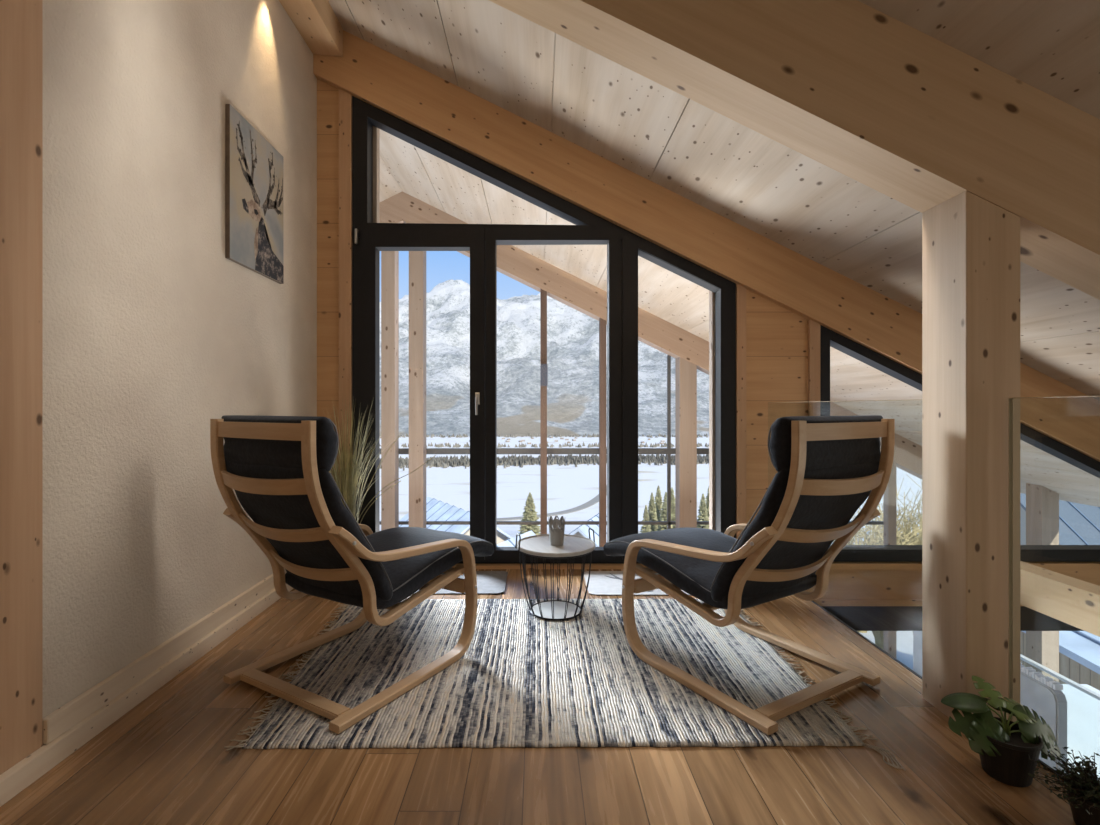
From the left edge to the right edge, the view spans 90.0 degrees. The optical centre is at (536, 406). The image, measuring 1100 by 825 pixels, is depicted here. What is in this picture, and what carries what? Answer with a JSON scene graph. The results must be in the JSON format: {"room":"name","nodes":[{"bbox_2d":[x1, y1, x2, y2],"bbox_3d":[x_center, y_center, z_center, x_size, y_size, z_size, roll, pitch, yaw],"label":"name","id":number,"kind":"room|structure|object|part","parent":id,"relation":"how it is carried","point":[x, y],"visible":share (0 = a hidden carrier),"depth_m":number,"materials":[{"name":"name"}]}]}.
{"room":"loft sitting area","nodes":[
{"label":"loft sitting area","id":0,"kind":"room"},
{"bbox_2d":[43,0,316,744],"bbox_3d":[-1.620,0.600,0.460,0.260,6.360,6.920,0,0,0],"label":"wall","id":1,"kind":"structure","parent":0,"point":[152,335],"depth_m":2.11,"materials":[{"name":"paint"}]},
{"bbox_2d":[0,0,42,774],"bbox_3d":[-1.483,-0.625,1.422,0.010,3.410,0.444,0,0,0],"label":"post","id":2,"kind":"object","parent":1,"relation":"attached to","point":[21,21],"visible":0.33,"depth_m":1.58,"materials":[{"name":"brown wood"}]},
{"bbox_2d":[0,568,292,806],"bbox_3d":[-1.468,1.008,1.345,0.042,0.143,4.690,0,0,0],"label":"baseboard","id":3,"kind":"structure","parent":1,"relation":"attached to","point":[71,726],"depth_m":1.96,"materials":[{"name":"beige wood"}]},
{"bbox_2d":[225,104,283,283],"bbox_3d":[-1.477,-1.079,2.905,0.022,0.736,0.556,0,0,0],"label":"picture","id":4,"kind":"object","parent":1,"relation":"attached to","point":[253,166],"visible":1,"depth_m":2.83},
{"bbox_2d":[279,0,342,56],"bbox_3d":[-1.389,-2.466,0.328,0.199,0.282,6.655,0,0,0],"label":"ridge beam","id":5,"kind":"structure","parent":1,"relation":"attached to","point":[316,21],"depth_m":3.40,"materials":[{"name":"brown wood"}]},
{"bbox_2d":[380,156,401,201],"bbox_3d":[-3.346,-2.043,2.225,3.308,1.924,10.650,0,0,0],"label":"ceiling","id":6,"kind":"structure","parent":0,"point":[389,187],"depth_m":6.58,"materials":[{"name":"beige wood"}]},
{"bbox_2d":[0,569,1075,824],"bbox_3d":[0.013,1.190,0.350,3.025,0.220,6.700,0,0,0],"label":"floor","id":7,"kind":"structure","parent":0,"point":[165,761],"depth_m":1.62,"materials":[{"name":"brown wood"}]},
{"bbox_2d":[322,394,435,523],"bbox_3d":[-1.081,0.489,3.373,0.860,1.183,0.572,0,0,-16],"label":"potted grass","id":8,"kind":"object","parent":7,"relation":"on","point":[349,473],"depth_m":3.35,"materials":[{"name":"plant"}]},
{"bbox_2d":[414,571,507,593],"bbox_3d":[-0.525,1.075,3.385,0.670,0.008,0.430,0,0,0],"label":"doormat","id":9,"kind":"object","parent":7,"relation":"on","point":[488,582],"visible":0.36,"depth_m":3.35,"materials":[{"name":"grey fabric"}]},
{"bbox_2d":[224,599,905,770],"bbox_3d":[0.025,1.073,2.351,2.207,0.011,1.485,0,0,0],"label":"rag rug","id":10,"kind":"object","parent":7,"relation":"on","point":[523,679],"visible":0.84,"depth_m":2.12,"materials":[{"name":"fabric"}]},
{"bbox_2d":[210,415,493,733],"bbox_3d":[-0.711,0.549,2.329,0.678,1.037,1.062,0,0,31],"label":"armchair","id":11,"kind":"object","parent":10,"relation":"on","point":[277,468],"visible":1,"depth_m":2.02,"materials":[{"name":"brown wood"}]},
{"bbox_3d":[-0.991,0.427,2.379,0.045,0.766,0.805,0,0,31],"label":"rail","id":12,"kind":"part","parent":11,"relation":"part of","materials":[{"name":"brown wood"}]},
{"bbox_2d":[221,415,337,471],"bbox_3d":[-0.930,0.124,1.966,0.594,0.186,0.117,0,0,31],"label":"cushion","id":13,"kind":"object","parent":11,"relation":"on","point":[237,454],"depth_m":1.88,"materials":[{"name":"black fabric"}]},
{"bbox_3d":[-1.005,0.731,2.441,0.052,0.674,0.747,0,0,31],"label":"arm frame","id":14,"kind":"part","parent":11,"relation":"part of","materials":[{"name":"brown wood"}]},
{"bbox_2d":[225,461,392,600],"bbox_3d":[-0.865,0.465,2.074,0.594,0.528,0.350,0,0,31],"label":"cushion","id":15,"kind":"object","parent":11,"relation":"on","point":[300,528],"depth_m":1.98,"materials":[{"name":"black fabric"}]},
{"bbox_3d":[-0.536,0.427,2.106,0.045,0.766,0.805,0,0,31],"label":"rail","id":16,"kind":"part","parent":11,"relation":"part of","materials":[{"name":"brown wood"}]},
{"bbox_2d":[285,527,493,608],"bbox_3d":[-0.631,0.683,2.463,0.556,0.178,0.750,0,0,31],"label":"seat cushion","id":17,"kind":"object","parent":11,"relation":"on","point":[404,577],"depth_m":2.26,"materials":[{"name":"black fabric"}]},
{"bbox_3d":[-0.475,0.731,2.122,0.052,0.674,0.747,0,0,31],"label":"arm frame","id":18,"kind":"part","parent":11,"relation":"part of","materials":[{"name":"brown wood"}]},
{"bbox_2d":[515,528,595,620],"bbox_3d":[0.098,0.859,2.880,0.426,0.416,0.416,0,0,-18],"label":"side table","id":19,"kind":"object","parent":10,"relation":"on","point":[539,546],"visible":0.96,"depth_m":2.83,"materials":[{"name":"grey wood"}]},
{"bbox_3d":[-0.098,0.690,2.815,0.014,0.078,0.068,0,0,-18],"label":"handle","id":20,"kind":"part","parent":19,"relation":"part of","materials":[{"name":"black metal"}]},
{"bbox_3d":[0.098,1.063,2.880,0.256,0.004,0.256,0,0,-18],"label":"plate","id":21,"kind":"part","parent":19,"relation":"part of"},
{"bbox_2d":[548,515,564,545],"bbox_3d":[0.103,0.643,2.860,0.088,0.144,0.088,0,0,0],"label":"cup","id":22,"kind":"object","parent":19,"relation":"on","point":[556,534],"visible":1,"depth_m":2.83,"materials":[{"name":"grey ceramic"}]},
{"bbox_3d":[0.293,0.690,2.945,0.014,0.078,0.068,0,0,-18],"label":"handle","id":23,"kind":"part","parent":19,"relation":"part of","materials":[{"name":"black metal"}]},
{"bbox_2d":[603,415,894,734],"bbox_3d":[0.821,0.549,2.322,0.678,1.037,1.062,0,0,-30],"label":"armchair","id":24,"kind":"object","parent":10,"relation":"on","point":[827,467],"visible":1,"depth_m":2.01,"materials":[{"name":"brown wood"}]},
{"bbox_3d":[0.584,0.731,2.117,0.052,0.674,0.747,0,0,-30],"label":"arm frame","id":25,"kind":"part","parent":24,"relation":"part of","materials":[{"name":"brown wood"}]},
{"bbox_2d":[603,527,816,608],"bbox_3d":[0.742,0.683,2.457,0.556,0.178,0.750,0,0,-30],"label":"seat cushion","id":26,"kind":"object","parent":24,"relation":"on","point":[698,578],"depth_m":2.26,"materials":[{"name":"black fabric"}]},
{"bbox_3d":[0.644,0.427,2.100,0.045,0.766,0.805,0,0,-30],"label":"rail","id":27,"kind":"part","parent":24,"relation":"part of","materials":[{"name":"brown wood"}]},
{"bbox_2d":[711,461,879,601],"bbox_3d":[0.973,0.465,2.065,0.594,0.528,0.350,0,0,-30],"label":"cushion","id":28,"kind":"object","parent":24,"relation":"on","point":[803,525],"depth_m":1.97,"materials":[{"name":"black fabric"}]},
{"bbox_3d":[1.116,0.731,2.431,0.052,0.674,0.747,0,0,-30],"label":"arm frame","id":29,"kind":"part","parent":24,"relation":"part of","materials":[{"name":"brown wood"}]},
{"bbox_2d":[769,415,882,471],"bbox_3d":[1.036,0.124,1.957,0.594,0.186,0.117,0,0,-30],"label":"cushion","id":30,"kind":"object","parent":24,"relation":"on","point":[863,454],"depth_m":1.86,"materials":[{"name":"black fabric"}]},
{"bbox_3d":[1.101,0.427,2.370,0.045,0.766,0.805,0,0,-30],"label":"rail","id":31,"kind":"part","parent":24,"relation":"part of","materials":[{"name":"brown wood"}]},
{"bbox_2d":[584,571,689,594],"bbox_3d":[0.660,1.075,3.375,0.720,0.006,0.450,0,0,0],"label":"doormat","id":32,"kind":"object","parent":7,"relation":"on","point":[600,582],"visible":0.35,"depth_m":3.35,"materials":[{"name":"grey fabric"}]},
{"bbox_2d":[812,601,1063,779],"bbox_3d":[1.530,1.198,0.345,0.010,0.244,6.690,0,0,0],"label":"trim","id":33,"kind":"structure","parent":7,"relation":"attached to","point":[831,614],"depth_m":2.43,"materials":[{"name":"black metal"}]},
{"bbox_2d":[1008,396,1099,720],"bbox_3d":[1.551,0.595,0.702,0.028,1.250,2.203,0,0,0],"label":"glass railing","id":34,"kind":"object","parent":33,"relation":"attached to","point":[1010,400],"visible":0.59,"depth_m":1.80,"materials":[{"name":"clear glass"}]},
{"bbox_2d":[922,191,1019,721],"bbox_3d":[1.521,0.179,1.938,0.182,1.801,0.211,0,0,0],"label":"timber post","id":35,"kind":"object","parent":7,"relation":"on","point":[971,244],"visible":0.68,"depth_m":1.83,"materials":[{"name":"brown wood"}]},
{"bbox_2d":[489,0,1099,299],"bbox_3d":[1.855,-0.740,1.938,6.270,3.529,0.215,0,0,0],"label":"rafter","id":36,"kind":"object","parent":35,"relation":"on","point":[850,87],"visible":1,"depth_m":1.83,"materials":[{"name":"beige wood"}]},
{"bbox_2d":[941,676,1060,786],"bbox_3d":[1.383,0.960,1.631,0.285,0.240,0.190,0,0,-11],"label":"monstera","id":37,"kind":"object","parent":7,"relation":"on","point":[1004,747],"visible":0.98,"depth_m":1.60,"materials":[{"name":"green plant"}]},
{"bbox_2d":[979,717,1042,786],"bbox_3d":[1.378,1.016,1.615,0.160,0.128,0.160,0,0,0],"label":"pot","id":38,"kind":"object","parent":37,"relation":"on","point":[1007,751],"depth_m":1.57,"materials":[{"name":"black plastic"}]},
{"bbox_2d":[1028,747,1099,824],"bbox_3d":[1.414,0.990,1.401,0.245,0.181,0.281,0,0,0],"label":"potted shrub","id":39,"kind":"object","parent":7,"relation":"on","point":[1082,789],"visible":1,"depth_m":1.41,"materials":[{"name":"green plant"}]},
{"bbox_2d":[1064,778,1099,824],"bbox_3d":[1.437,1.032,1.405,0.132,0.095,0.132,0,0,0],"label":"pot","id":40,"kind":"object","parent":39,"relation":"on","point":[1080,815],"depth_m":1.39,"materials":[{"name":"black plastic"}]},
{"bbox_2d":[317,79,1099,605],"bbox_3d":[1.755,-0.443,3.803,6.490,3.557,0.235,0,0,0],"label":"wall","id":41,"kind":"structure","parent":0,"point":[776,336],"depth_m":3.72,"materials":[{"name":"brown wood"}]},
{"bbox_2d":[339,88,351,494],"bbox_3d":[-1.290,-0.533,3.707,0.085,3.220,0.024,0,0,0],"label":"trim","id":42,"kind":"structure","parent":41,"relation":"attached to","point":[345,98],"depth_m":3.69,"materials":[{"name":"brown wood"}]},
{"bbox_2d":[352,96,735,563],"bbox_3d":[0.047,-0.521,3.723,2.584,3.152,0.204,0,0,0],"label":"window","id":43,"kind":"structure","parent":41,"relation":"in","point":[624,247],"depth_m":3.69,"materials":[{"name":"black metal"}]},
{"bbox_3d":[-0.764,-0.091,3.732,0.825,2.239,0.095,0,0,0],"label":"door","id":44,"kind":"part","parent":43,"relation":"part of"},
{"bbox_3d":[-0.399,-0.022,3.653,0.028,0.150,0.066,0,0,0],"label":"handle","id":45,"kind":"part","parent":43,"relation":"part of","materials":[{"name":"metal"}]},
{"bbox_3d":[0.097,-0.088,3.733,0.887,2.232,0.093,0,0,0],"label":"door","id":46,"kind":"part","parent":43,"relation":"part of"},
{"bbox_3d":[0.944,-0.049,3.737,0.737,2.154,0.085,0,0,0],"label":"fixed sash","id":47,"kind":"part","parent":43,"relation":"part of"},
{"bbox_2d":[373,126,714,529],"bbox_3d":[0.078,-0.491,3.865,2.523,3.182,0.070,0,0,0],"label":"trim","id":48,"kind":"structure","parent":41,"relation":"attached to","point":[376,131],"depth_m":3.83,"materials":[{"name":"brown wood"}]},
{"bbox_2d":[453,564,646,568],"bbox_3d":[0.047,1.069,3.730,2.584,0.026,0.140,0,0,0],"label":"trim","id":49,"kind":"structure","parent":41,"relation":"on","point":[478,566],"depth_m":3.66,"materials":[{"name":"brown wood"}]},
{"bbox_2d":[313,30,1099,461],"bbox_3d":[1.750,-0.825,3.790,6.479,3.564,0.260,0,0,0],"label":"rafter","id":50,"kind":"object","parent":41,"relation":"attached to","point":[371,74],"visible":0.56,"depth_m":3.66,"materials":[{"name":"brown wood"}]},
{"bbox_2d":[736,284,745,539],"bbox_3d":[1.375,0.123,3.707,0.064,1.907,0.024,0,0,0],"label":"trim","id":51,"kind":"structure","parent":41,"relation":"attached to","point":[740,290],"depth_m":3.69,"materials":[{"name":"brown wood"}]},
{"bbox_2d":[808,319,819,415],"bbox_3d":[1.869,0.244,3.707,0.071,1.667,0.024,0,0,0],"label":"trim","id":52,"kind":"structure","parent":41,"relation":"attached to","point":[813,327],"depth_m":3.69,"materials":[{"name":"brown wood"}]},
{"bbox_2d":[768,399,921,402],"bbox_3d":[1.551,0.595,2.869,0.028,1.250,1.623,0,0,0],"label":"glass railing","id":53,"kind":"object","parent":41,"relation":"attached to","point":[917,399],"visible":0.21,"depth_m":2.81,"materials":[{"name":"clear glass"}]},
{"bbox_2d":[820,325,1099,561],"bbox_3d":[3.568,0.227,3.765,3.322,1.630,0.120,0,0,0],"label":"window","id":54,"kind":"structure","parent":41,"relation":"in","point":[829,338],"depth_m":3.71,"materials":[{"name":"black metal"}]},
{"bbox_2d":[1020,561,1099,636],"bbox_3d":[3.050,1.105,0.390,0.160,0.220,6.580,0,0,0],"label":"beam","id":55,"kind":"structure","parent":41,"relation":"attached to","point":[1072,601],"depth_m":3.13,"materials":[{"name":"brown wood"}]},
{"bbox_2d":[328,0,1099,506],"bbox_3d":[2.155,-0.969,2.225,7.690,4.072,10.650,0,0,0],"label":"ceiling","id":56,"kind":"structure","parent":0,"point":[483,48],"depth_m":3.18,"materials":[{"name":"beige wood"}]},
{"bbox_2d":[1061,684,1099,777],"bbox_3d":[1.250,3.905,5.715,12.500,0.250,3.570,0,0,0],"label":"floor","id":57,"kind":"structure","parent":0,"point":[1083,710],"depth_m":6.55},
{"bbox_2d":[381,251,398,529],"bbox_3d":[-1.872,0.744,7.010,0.169,6.072,0.200,0,0,0],"label":"post","id":58,"kind":"object","parent":57,"relation":"on","point":[389,259],"visible":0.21,"depth_m":6.91,"materials":[{"name":"brown wood"}]},
{"bbox_2d":[380,191,921,478],"bbox_3d":[0.650,-0.676,7.020,10.500,4.119,0.240,0,0,0],"label":"rafter","id":59,"kind":"object","parent":58,"relation":"on","point":[513,262],"visible":0.39,"depth_m":6.90,"materials":[{"name":"brown wood"}]},
{"bbox_2d":[409,251,425,527],"bbox_3d":[-1.521,0.739,7.010,0.182,6.082,0.200,0,0,0],"label":"post","id":60,"kind":"object","parent":57,"relation":"on","point":[417,259],"visible":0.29,"depth_m":6.91,"materials":[{"name":"brown wood"}]},
{"bbox_2d":[540,288,546,534],"bbox_3d":[0.085,1.145,6.955,0.082,5.269,0.090,0,0,0],"label":"post","id":61,"kind":"object","parent":57,"relation":"on","point":[543,294],"visible":0.64,"depth_m":6.91,"materials":[{"name":"brown wood"}]},
{"bbox_2d":[541,364,547,385],"bbox_3d":[0.088,-0.402,6.879,0.087,0.276,0.058,0,0,0],"label":"wall light","id":62,"kind":"object","parent":61,"relation":"attached to","point":[544,367],"visible":1,"depth_m":6.85,"materials":[{"name":"grey metal"}]},
{"bbox_2d":[599,318,605,546],"bbox_3d":[0.831,1.328,6.960,0.082,4.903,0.100,0,0,0],"label":"post","id":63,"kind":"object","parent":57,"relation":"on","point":[602,323],"visible":0.64,"depth_m":6.91,"materials":[{"name":"brown wood"}]},
{"bbox_2d":[675,357,696,527],"bbox_3d":[1.901,1.575,7.020,0.213,4.411,0.220,0,0,0],"label":"post","id":64,"kind":"object","parent":57,"relation":"on","point":[685,371],"visible":0.36,"depth_m":6.91,"materials":[{"name":"brown wood"}]},
{"bbox_2d":[380,355,882,528],"bbox_3d":[0.100,1.555,7.150,9.000,4.451,0.070,0,0,0],"label":"railing","id":65,"kind":"object","parent":64,"relation":"attached to","point":[668,450],"visible":0.21,"depth_m":7.12,"materials":[{"name":"grey metal"}]},
{"bbox_3d":[0.100,0.575,7.150,9.000,0.075,0.070,0,0,0],"label":"rail","id":66,"kind":"part","parent":65,"relation":"part of","materials":[{"name":"grey metal"}]},
{"bbox_3d":[0.100,1.505,7.145,9.000,0.036,0.050,0,0,0],"label":"rail","id":67,"kind":"part","parent":65,"relation":"part of","materials":[{"name":"grey metal"}]},
{"bbox_2d":[883,462,895,657],"bbox_3d":[4.466,2.218,6.960,0.100,3.124,0.100,0,0,0],"label":"post","id":68,"kind":"object","parent":57,"relation":"on","point":[889,496],"visible":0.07,"depth_m":6.91,"materials":[{"name":"brown wood"}]},
{"bbox_2d":[913,631,1066,775],"bbox_3d":[4.570,3.101,5.700,0.100,1.359,1.840,0,0,0],"label":"hot tub cover","id":69,"kind":"object","parent":57,"relation":"on","point":[1039,692],"visible":0.24,"depth_m":4.91,"materials":[{"name":"grey plastic"}]},
{"bbox_2d":[1026,483,1058,681],"bbox_3d":[5.695,2.326,6.200,0.190,2.908,0.200,0,0,0],"label":"post","id":70,"kind":"object","parent":57,"relation":"on","point":[1042,503],"visible":0.36,"depth_m":6.10,"materials":[{"name":"brown wood"}]},
{"bbox_2d":[1020,654,1099,699],"bbox_3d":[5.360,3.265,5.700,0.080,1.030,3.400,0,0,0],"label":"glass balustrade","id":71,"kind":"object","parent":57,"relation":"on","point":[1022,657],"visible":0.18,"depth_m":5.60,"materials":[{"name":"glass"}]},
{"bbox_3d":[-0.245,2.558,3.812,2.490,2.444,0.215,0,0,0],"label":"wall","id":72,"kind":"structure","parent":0,"visible":0},
{"bbox_2d":[822,606,1083,630],"bbox_3d":[2.995,2.553,3.765,3.990,2.434,0.110,0,0,0],"label":"window","id":73,"kind":"structure","parent":72,"relation":"in","point":[860,618],"depth_m":3.71,"materials":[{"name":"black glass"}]},
{"label":"outside","id":74,"kind":"structure","parent":0,"visible":0},
{"bbox_2d":[380,436,921,669],"bbox_3d":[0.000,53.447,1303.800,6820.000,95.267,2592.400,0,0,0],"label":"ground","id":75,"kind":"structure","parent":74,"point":[570,486],"depth_m":699.25,"materials":[{"name":"white snow"}]},
{"bbox_2d":[399,497,512,543],"bbox_3d":[-4.000,7.196,25.700,6.326,5.269,5.936,0,0,-33],"label":"chalet","id":76,"kind":"object","parent":75,"relation":"on","point":[436,510],"visible":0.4,"depth_m":24.75,"materials":[{"name":"metal"}]},
{"bbox_2d":[497,530,535,546],"bbox_3d":[-0.950,6.496,18.000,3.429,4.369,3.176,0,0,28],"label":"chalet","id":77,"kind":"object","parent":75,"relation":"on","point":[511,542],"visible":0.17,"depth_m":18.05,"materials":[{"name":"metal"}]},
{"bbox_2d":[517,492,539,534],"bbox_3d":[-0.709,11.458,58.098,2.895,4.996,2.673,0,0,44],"label":"conifer","id":78,"kind":"object","parent":75,"relation":"on","point":[530,514],"visible":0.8,"depth_m":57.62,"materials":[{"name":"green plant"}]},
{"bbox_2d":[380,433,708,470],"bbox_3d":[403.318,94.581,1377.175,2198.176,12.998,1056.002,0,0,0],"label":"woodland","id":79,"kind":"object","parent":75,"relation":"on","point":[520,461],"visible":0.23,"depth_m":1002.36,"materials":[{"name":"green plant"}]},
{"bbox_2d":[569,509,606,546],"bbox_3d":[2.300,6.746,22.000,4.429,4.769,4.308,0,0,22],"label":"chalet","id":80,"kind":"object","parent":75,"relation":"on","point":[582,530],"visible":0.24,"depth_m":20.43,"materials":[{"name":"metal"}]},
{"bbox_2d":[640,505,651,532],"bbox_3d":[10.543,11.198,53.006,1.358,3.575,1.407,0,0,0],"label":"conifer","id":81,"kind":"object","parent":75,"relation":"on","point":[647,527],"visible":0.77,"depth_m":52.85,"materials":[{"name":"green plant"}]},
{"bbox_2d":[648,492,658,531],"bbox_3d":[11.924,11.212,57.053,1.876,4.767,1.811,0,0,16],"label":"conifer","id":82,"kind":"object","parent":75,"relation":"on","point":[651,510],"visible":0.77,"depth_m":56.77,"materials":[{"name":"green plant"}]},
{"bbox_2d":[654,485,662,529],"bbox_3d":[13.638,11.662,62.024,2.150,5.661,2.228,0,0,31],"label":"conifer","id":83,"kind":"object","parent":75,"relation":"on","point":[658,499],"visible":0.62,"depth_m":61.71,"materials":[{"name":"green plant"}]},
{"bbox_2d":[657,492,673,530],"bbox_3d":[12.632,10.746,53.957,1.849,4.866,1.916,0,0,-43],"label":"conifer","id":84,"kind":"object","parent":75,"relation":"on","point":[663,515],"visible":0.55,"depth_m":53.83,"materials":[{"name":"green plant"}]},
{"bbox_2d":[671,487,674,527],"bbox_3d":[14.518,11.277,58.952,2.111,5.363,2.037,0,0,-28],"label":"conifer","id":85,"kind":"object","parent":75,"relation":"on","point":[672,490],"visible":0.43,"depth_m":58.73,"materials":[{"name":"green plant"}]},
{"bbox_2d":[697,493,708,528],"bbox_3d":[15.444,10.482,51.020,1.886,4.966,1.955,0,0,-12],"label":"conifer","id":86,"kind":"object","parent":75,"relation":"on","point":[703,514],"visible":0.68,"depth_m":50.79,"materials":[{"name":"green plant"}]},
{"bbox_2d":[701,488,708,526],"bbox_3d":[17.608,10.874,56.066,2.346,5.959,2.264,0,0,3],"label":"conifer","id":87,"kind":"object","parent":75,"relation":"on","point":[707,496],"visible":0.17,"depth_m":55.85,"materials":[{"name":"green plant"}]},
{"bbox_2d":[831,504,908,632],"bbox_3d":[13.533,6.642,23.133,3.513,6.288,3.214,0,0,36],"label":"bare shrub","id":88,"kind":"object","parent":75,"relation":"on","point":[858,541],"visible":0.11,"depth_m":22.69,"materials":[{"name":"plant"}]},
{"bbox_2d":[847,507,921,648],"bbox_3d":[9.855,5.332,15.807,2.760,4.940,2.525,0,0,-27],"label":"bare shrub","id":89,"kind":"object","parent":75,"relation":"on","point":[878,635],"visible":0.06,"depth_m":15.68,"materials":[{"name":"plant"}]},
{"bbox_2d":[852,475,921,544],"bbox_3d":[16.020,6.419,23.862,3.559,6.961,3.889,0,0,0],"label":"bare shrub","id":90,"kind":"object","parent":75,"relation":"on","point":[919,502],"visible":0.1,"depth_m":24.11,"materials":[{"name":"plant"}]},
{"bbox_2d":[874,503,921,544],"bbox_3d":[13.020,5.955,18.391,3.136,5.614,2.870,0,0,27],"label":"bare shrub","id":91,"kind":"object","parent":75,"relation":"on","point":[914,518],"visible":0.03,"depth_m":19.00,"materials":[{"name":"plant"}]},
{"bbox_2d":[1020,631,1099,690],"bbox_3d":[12.600,5.894,11.000,8.200,4.371,4.406,0,0,-6],"label":"garden shed","id":92,"kind":"object","parent":75,"relation":"on","point":[1079,651],"visible":0.02,"depth_m":9.18,"materials":[{"name":"wood"}]},
{"bbox_2d":[1020,493,1099,544],"bbox_3d":[26.750,6.388,22.750,12.748,5.785,9.821,0,0,11],"label":"chalet","id":93,"kind":"object","parent":75,"relation":"on","point":[1079,524],"visible":0.24,"depth_m":21.90,"materials":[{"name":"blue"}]},
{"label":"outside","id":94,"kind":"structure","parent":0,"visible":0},
{"bbox_2d":[380,279,708,436],"bbox_3d":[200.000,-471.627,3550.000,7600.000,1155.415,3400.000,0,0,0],"label":"mountain","id":95,"kind":"structure","parent":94,"point":[572,335],"depth_m":2676.58},
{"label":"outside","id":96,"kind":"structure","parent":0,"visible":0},
{"bbox_2d":[497,485,606,520],"bbox_3d":[-17.428,100.980,600.805,241.482,1.400,244.753,0,0,0],"label":"road","id":97,"kind":"structure","parent":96,"point":[594,500],"depth_m":532.87,"materials":[{"name":"grey asphalt"}]}
]}

